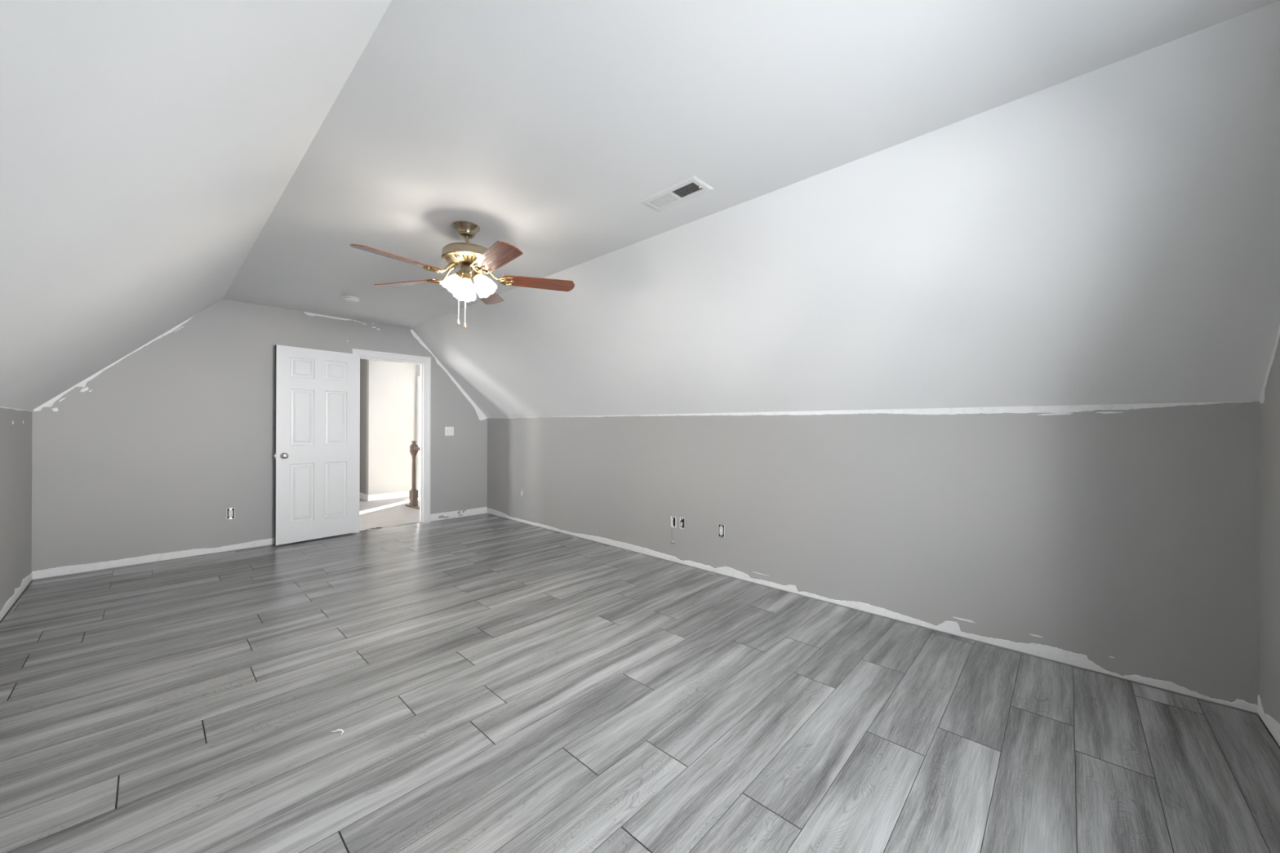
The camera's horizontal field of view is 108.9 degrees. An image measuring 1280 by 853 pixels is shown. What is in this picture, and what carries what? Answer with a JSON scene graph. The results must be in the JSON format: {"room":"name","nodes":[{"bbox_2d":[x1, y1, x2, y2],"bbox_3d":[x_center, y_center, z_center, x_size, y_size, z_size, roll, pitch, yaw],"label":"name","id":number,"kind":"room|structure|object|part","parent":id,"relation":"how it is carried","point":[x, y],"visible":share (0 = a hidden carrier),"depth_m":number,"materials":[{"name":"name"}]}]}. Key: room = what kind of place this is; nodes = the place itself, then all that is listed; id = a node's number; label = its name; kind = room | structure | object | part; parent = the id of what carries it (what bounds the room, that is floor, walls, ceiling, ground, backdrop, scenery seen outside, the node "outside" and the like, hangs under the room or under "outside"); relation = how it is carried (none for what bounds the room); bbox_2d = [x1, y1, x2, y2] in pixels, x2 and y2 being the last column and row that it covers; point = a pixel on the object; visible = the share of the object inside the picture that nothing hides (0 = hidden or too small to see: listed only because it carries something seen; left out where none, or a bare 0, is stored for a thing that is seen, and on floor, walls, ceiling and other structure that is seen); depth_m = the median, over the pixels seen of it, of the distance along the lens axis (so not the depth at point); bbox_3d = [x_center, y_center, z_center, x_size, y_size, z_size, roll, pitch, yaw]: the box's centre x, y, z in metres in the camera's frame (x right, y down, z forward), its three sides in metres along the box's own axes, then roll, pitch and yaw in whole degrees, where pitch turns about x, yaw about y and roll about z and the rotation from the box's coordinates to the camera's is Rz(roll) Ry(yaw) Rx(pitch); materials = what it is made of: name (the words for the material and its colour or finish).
{"room":"empty attic room","nodes":[
{"label":"empty attic room","id":0,"kind":"room"},
{"bbox_2d":[0,406,31,621],"bbox_3d":[-2.436,0.558,1.318,6.859,1.366,0.115,0,0,43],"label":"wall","id":1,"kind":"structure","parent":0,"point":[15,439],"depth_m":3.17,"materials":[{"name":"grey paint"}]},
{"bbox_2d":[0,573,32,620],"bbox_3d":[-2.410,1.172,1.372,6.590,0.087,0.004,0,0,43],"label":"baseboard","id":2,"kind":"structure","parent":1,"relation":"attached to","point":[25,581],"depth_m":3.18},
{"bbox_2d":[0,406,32,424],"bbox_3d":[-2.407,-0.068,1.373,6.588,0.113,0.002,0,0,43],"label":"paint edge","id":3,"kind":"structure","parent":1,"relation":"attached to","point":[4,407],"depth_m":3.16,"materials":[{"name":"white paint"}]},
{"bbox_2d":[0,0,391,410],"bbox_3d":[-2.070,-0.769,1.706,6.859,1.292,1.285,0,0,43],"label":"ceiling","id":4,"kind":"structure","parent":0,"point":[147,147],"depth_m":1.33,"materials":[{"name":"white paint"}]},
{"bbox_2d":[31,298,487,580],"bbox_3d":[-3.530,0.004,5.084,0.115,2.478,3.891,0,0,43],"label":"wall","id":5,"kind":"structure","parent":0,"point":[177,433],"depth_m":4.28,"materials":[{"name":"grey paint"}]},
{"bbox_2d":[33,315,195,412],"bbox_3d":[-4.498,-0.581,3.962,0.002,0.928,0.919,0,0,43],"label":"paint edge","id":6,"kind":"structure","parent":5,"relation":"attached to","point":[82,384],"depth_m":3.83,"materials":[{"name":"white paint"}]},
{"bbox_2d":[226,507,235,519],"bbox_3d":[-4.009,0.853,4.482,0.009,0.110,0.062,0,0,43],"label":"electrical outlet","id":7,"kind":"object","parent":5,"relation":"attached to","point":[230,511],"visible":1,"depth_m":4.48,"materials":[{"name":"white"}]},
{"bbox_2d":[31,506,487,579],"bbox_3d":[-3.489,1.172,5.042,0.005,0.094,3.886,0,0,43],"label":"baseboard","id":8,"kind":"structure","parent":5,"relation":"attached to","point":[66,570],"depth_m":4.16,"materials":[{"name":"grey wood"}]},
{"bbox_2d":[274,344,359,545],"bbox_3d":[-3.468,0.189,4.946,0.156,2.032,0.787,0,0,37],"label":"door","id":9,"kind":"structure","parent":5,"relation":"in","point":[316,456],"depth_m":4.91,"materials":[{"name":"white paint"}]},
{"bbox_3d":[-3.659,0.299,4.693,0.156,0.064,0.064,0,0,37],"label":"knob","id":10,"kind":"part","parent":9,"relation":"part of","materials":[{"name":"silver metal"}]},
{"bbox_2d":[303,311,380,342],"bbox_3d":[-3.353,-1.099,5.186,0.002,0.264,0.749,0,0,43],"label":"paint edge","id":11,"kind":"structure","parent":5,"relation":"attached to","point":[307,313],"depth_m":5.09,"materials":[{"name":"white paint"}]},
{"bbox_2d":[351,348,431,533],"bbox_3d":[-3.045,0.167,5.602,0.151,2.116,0.888,0,0,43],"label":"door frame","id":12,"kind":"structure","parent":5,"relation":"attached to","point":[427,360],"depth_m":5.84,"materials":[{"name":"white paint"}]},
{"bbox_2d":[410,328,486,420],"bbox_3d":[-2.514,-0.651,6.084,0.002,1.131,1.038,0,0,43],"label":"paint edge","id":13,"kind":"structure","parent":5,"relation":"attached to","point":[482,416],"depth_m":6.14,"materials":[{"name":"white paint"}]},
{"bbox_2d":[444,426,453,435],"bbox_3d":[-2.524,0.062,6.063,0.018,0.118,0.118,0,0,43],"label":"light switch","id":14,"kind":"object","parent":5,"relation":"attached to","point":[449,431],"visible":1,"depth_m":6.06,"materials":[{"name":"white plastic"}]},
{"bbox_2d":[360,359,367,494],"bbox_3d":[-5.580,-0.010,7.627,1.630,2.460,1.560,0,0,43],"label":"wall","id":15,"kind":"structure","parent":0,"point":[363,362],"depth_m":7.68,"materials":[{"name":"beige paint"}]},
{"bbox_2d":[360,491,409,501],"bbox_3d":[-4.793,1.173,8.316,1.642,0.099,0.752,0,0,43],"label":"baseboard","id":16,"kind":"structure","parent":15,"relation":"attached to","point":[404,494],"depth_m":7.69,"materials":[{"name":"white paint"}]},
{"bbox_2d":[366,359,415,494],"bbox_3d":[-4.197,-0.006,7.840,0.100,2.460,0.840,0,0,43],"label":"wall","id":17,"kind":"structure","parent":0,"point":[390,385],"depth_m":7.73,"materials":[{"name":"beige paint"}]},
{"bbox_2d":[415,364,420,489],"bbox_3d":[-3.108,0.647,7.277,2.262,3.760,0.030,0,0,43],"label":"wall","id":18,"kind":"structure","parent":0,"point":[417,366],"depth_m":8.01,"materials":[{"name":"beige paint"}]},
{"bbox_2d":[417,375,420,497],"bbox_3d":[-3.737,0.176,7.859,0.355,2.100,0.042,0,0,43],"label":"door frame","id":19,"kind":"structure","parent":18,"relation":"attached to","point":[418,377],"depth_m":7.92,"materials":[{"name":"white paint"}]},
{"bbox_2d":[0,497,1279,852],"bbox_3d":[-2.552,1.274,4.154,10.601,0.101,3.909,0,0,43],"label":"floor","id":20,"kind":"structure","parent":0,"point":[491,683],"depth_m":1.90,"materials":[{"name":"grey laminate"}]},
{"bbox_2d":[331,728,343,733],"bbox_3d":[-1.210,1.219,1.833,0.051,0.011,0.019,0,0,14],"label":"scrap","id":21,"kind":"object","parent":20,"relation":"on","point":[341,730],"visible":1,"depth_m":1.83,"materials":[{"name":"white paper"}]},
{"bbox_2d":[405,504,419,509],"bbox_3d":[-3.104,1.214,6.616,1.314,0.028,0.048,0,0,42],"label":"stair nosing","id":22,"kind":"structure","parent":20,"relation":"on","point":[408,505],"depth_m":6.91,"materials":[{"name":"brown wood"}]},
{"bbox_2d":[409,440,419,506],"bbox_3d":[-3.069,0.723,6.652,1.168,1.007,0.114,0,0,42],"label":"newel post","id":23,"kind":"object","parent":20,"relation":"on","point":[414,448],"visible":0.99,"depth_m":6.97,"materials":[{"name":"brown wood"}]},
{"bbox_3d":[-3.045,0.335,6.613,1.080,0.046,0.060,0,0,43],"label":"handrail","id":24,"kind":"part","parent":23,"relation":"part of","materials":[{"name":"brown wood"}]},
{"bbox_2d":[222,0,1279,327],"bbox_3d":[-1.035,-1.289,2.813,6.859,0.115,1.742,0,0,43],"label":"ceiling","id":25,"kind":"structure","parent":0,"point":[544,126],"depth_m":1.78,"materials":[{"name":"white paint"}]},
{"bbox_2d":[342,296,359,302],"bbox_3d":[-2.775,-1.216,4.395,0.140,0.038,0.140,0,0,43],"label":"smoke detector","id":26,"kind":"object","parent":25,"relation":"attached to","point":[348,299],"visible":1,"depth_m":4.36,"materials":[{"name":"white plastic"}]},
{"bbox_3d":[-2.775,-1.229,4.395,0.140,0.010,0.140,0,0,43],"label":"plate","id":27,"kind":"part","parent":26,"relation":"part of","materials":[{"name":"white plastic"}]},
{"bbox_2d":[349,220,574,328],"bbox_3d":[-1.053,-0.915,2.775,1.257,0.632,1.266,0,0,43],"label":"ceiling fan","id":28,"kind":"object","parent":25,"relation":"hanging from","point":[473,260],"visible":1,"depth_m":2.75,"materials":[{"name":"brown wood"}]},
{"bbox_3d":[-1.294,-0.901,2.450,0.140,0.006,0.466,14,9,32],"label":"blade","id":29,"kind":"part","parent":28,"relation":"part of","materials":[{"name":"brown wood"}]},
{"bbox_3d":[-1.478,-0.916,2.925,0.466,0.006,0.140,0,12,15],"label":"blade","id":30,"kind":"part","parent":28,"relation":"part of","materials":[{"name":"brown wood"}]},
{"bbox_3d":[-1.143,-0.884,2.821,0.130,0.114,0.130,36,3,-35],"label":"lamp shade","id":31,"kind":"part","parent":28,"relation":"part of","materials":[{"name":"white glass"}]},
{"bbox_2d":[455,269,462,278],"bbox_3d":[-1.101,-0.940,2.817,0.058,0.046,0.058,36,3,-35],"label":"socket","id":32,"kind":"object","parent":28,"relation":"attached to","point":[459,274],"depth_m":2.79,"materials":[{"name":"gold metal"}]},
{"bbox_3d":[-1.046,-0.830,2.739,0.130,0.114,0.130,-12,-18,37],"label":"lamp shade","id":33,"kind":"part","parent":28,"relation":"part of","materials":[{"name":"white glass"}]},
{"bbox_3d":[-1.046,-0.834,2.740,0.056,0.087,0.055,-12,-18,37],"label":"bulb","id":34,"kind":"part","parent":28,"relation":"part of","materials":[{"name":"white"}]},
{"bbox_2d":[461,272,471,279],"bbox_3d":[-1.047,-0.898,2.757,0.058,0.046,0.058,-12,-18,37],"label":"socket","id":35,"kind":"object","parent":28,"relation":"attached to","point":[466,276],"depth_m":2.74,"materials":[{"name":"gold metal"}]},
{"bbox_2d":[472,270,481,279],"bbox_3d":[-1.006,-0.931,2.809,0.058,0.046,0.058,-34,-5,-29],"label":"socket","id":36,"kind":"object","parent":28,"relation":"attached to","point":[475,275],"depth_m":2.78,"materials":[{"name":"gold metal"}]},
{"bbox_3d":[-0.967,-0.878,2.804,0.055,0.087,0.056,-34,-5,-29],"label":"bulb","id":37,"kind":"part","parent":28,"relation":"part of","materials":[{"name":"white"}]},
{"bbox_3d":[-0.965,-0.875,2.803,0.130,0.114,0.130,-34,-5,-29],"label":"lamp shade","id":38,"kind":"part","parent":28,"relation":"part of","materials":[{"name":"white glass"}]},
{"bbox_3d":[-1.083,-0.933,3.246,0.140,0.006,0.466,-12,2,-3],"label":"blade","id":39,"kind":"part","parent":28,"relation":"part of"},
{"bbox_3d":[-0.786,-0.910,2.478,0.140,0.006,0.466,16,-9,-38],"label":"blade","id":40,"kind":"part","parent":28,"relation":"part of","materials":[{"name":"brown wood"}]},
{"bbox_3d":[-0.655,-0.930,2.970,0.466,0.006,0.140,-1,-12,-21],"label":"blade","id":41,"kind":"part","parent":28,"relation":"part of","materials":[{"name":"brown wood"}]},
{"bbox_2d":[639,175,712,211],"bbox_3d":[0.186,-1.222,2.425,0.368,0.013,0.168,0,0,43],"label":"ceiling vent","id":42,"kind":"object","parent":25,"relation":"in","point":[687,188],"visible":1,"depth_m":2.41,"materials":[{"name":"white metal"}]},
{"bbox_2d":[410,0,1279,417],"bbox_3d":[-0.031,-0.761,3.888,6.859,1.292,1.204,0,0,43],"label":"ceiling","id":43,"kind":"structure","parent":0,"point":[1110,233],"depth_m":2.18,"materials":[{"name":"white paint"}]},
{"bbox_2d":[487,400,1259,715],"bbox_3d":[0.300,0.569,4.244,6.859,1.366,0.115,0,0,43],"label":"wall","id":44,"kind":"structure","parent":0,"point":[1131,537],"depth_m":2.65,"materials":[{"name":"grey paint"}]},
{"bbox_2d":[520,488,523,497],"bbox_3d":[-1.509,0.855,5.849,0.057,0.110,0.009,0,0,43],"label":"electrical outlet","id":45,"kind":"object","parent":44,"relation":"attached to","point":[522,490],"visible":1,"depth_m":5.84,"materials":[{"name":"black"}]},
{"bbox_2d":[671,515,675,528],"bbox_3d":[0.302,0.868,4.156,0.059,0.100,0.009,0,0,43],"label":"wall box","id":46,"kind":"object","parent":44,"relation":"attached to","point":[673,518],"visible":1,"depth_m":4.16,"materials":[{"name":"black"}]},
{"bbox_2d":[680,517,684,528],"bbox_3d":[0.375,0.865,4.087,0.055,0.102,0.011,0,0,43],"label":"wall box","id":47,"kind":"object","parent":44,"relation":"attached to","point":[682,519],"visible":1,"depth_m":4.08,"materials":[{"name":"black"}]},
{"bbox_2d":[718,524,724,537],"bbox_3d":[0.677,0.867,3.806,0.059,0.110,0.009,0,0,43],"label":"electrical outlet","id":48,"kind":"object","parent":44,"relation":"attached to","point":[721,526],"visible":1,"depth_m":3.80,"materials":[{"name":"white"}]},
{"bbox_2d":[486,507,1257,713],"bbox_3d":[0.245,1.171,4.212,6.590,0.110,0.004,0,0,43],"label":"baseboard","id":49,"kind":"structure","parent":44,"relation":"attached to","point":[1049,652],"depth_m":2.71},
{"bbox_2d":[487,400,1257,418],"bbox_3d":[0.249,-0.088,4.214,6.588,0.051,0.002,0,0,43],"label":"paint edge","id":50,"kind":"structure","parent":44,"relation":"attached to","point":[1067,409],"depth_m":2.60,"materials":[{"name":"white paint"}]},
{"bbox_2d":[1258,335,1279,746],"bbox_3d":[1.384,0.011,0.490,0.150,2.478,3.891,0,0,43],"label":"wall","id":51,"kind":"structure","parent":0,"point":[1269,411],"depth_m":1.85,"materials":[{"name":"grey paint"}]},
{"bbox_2d":[1257,694,1279,746],"bbox_3d":[1.324,1.185,0.541,0.004,0.080,3.886,0,0,43],"label":"baseboard","id":52,"kind":"structure","parent":51,"relation":"attached to","point":[1273,725],"depth_m":1.84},
{"bbox_2d":[1258,324,1279,404],"bbox_3d":[2.305,-0.654,1.585,0.002,1.111,1.032,0,0,43],"label":"paint edge","id":53,"kind":"structure","parent":51,"relation":"attached to","point":[1261,399],"depth_m":1.86,"materials":[{"name":"white paint"}]}
]}

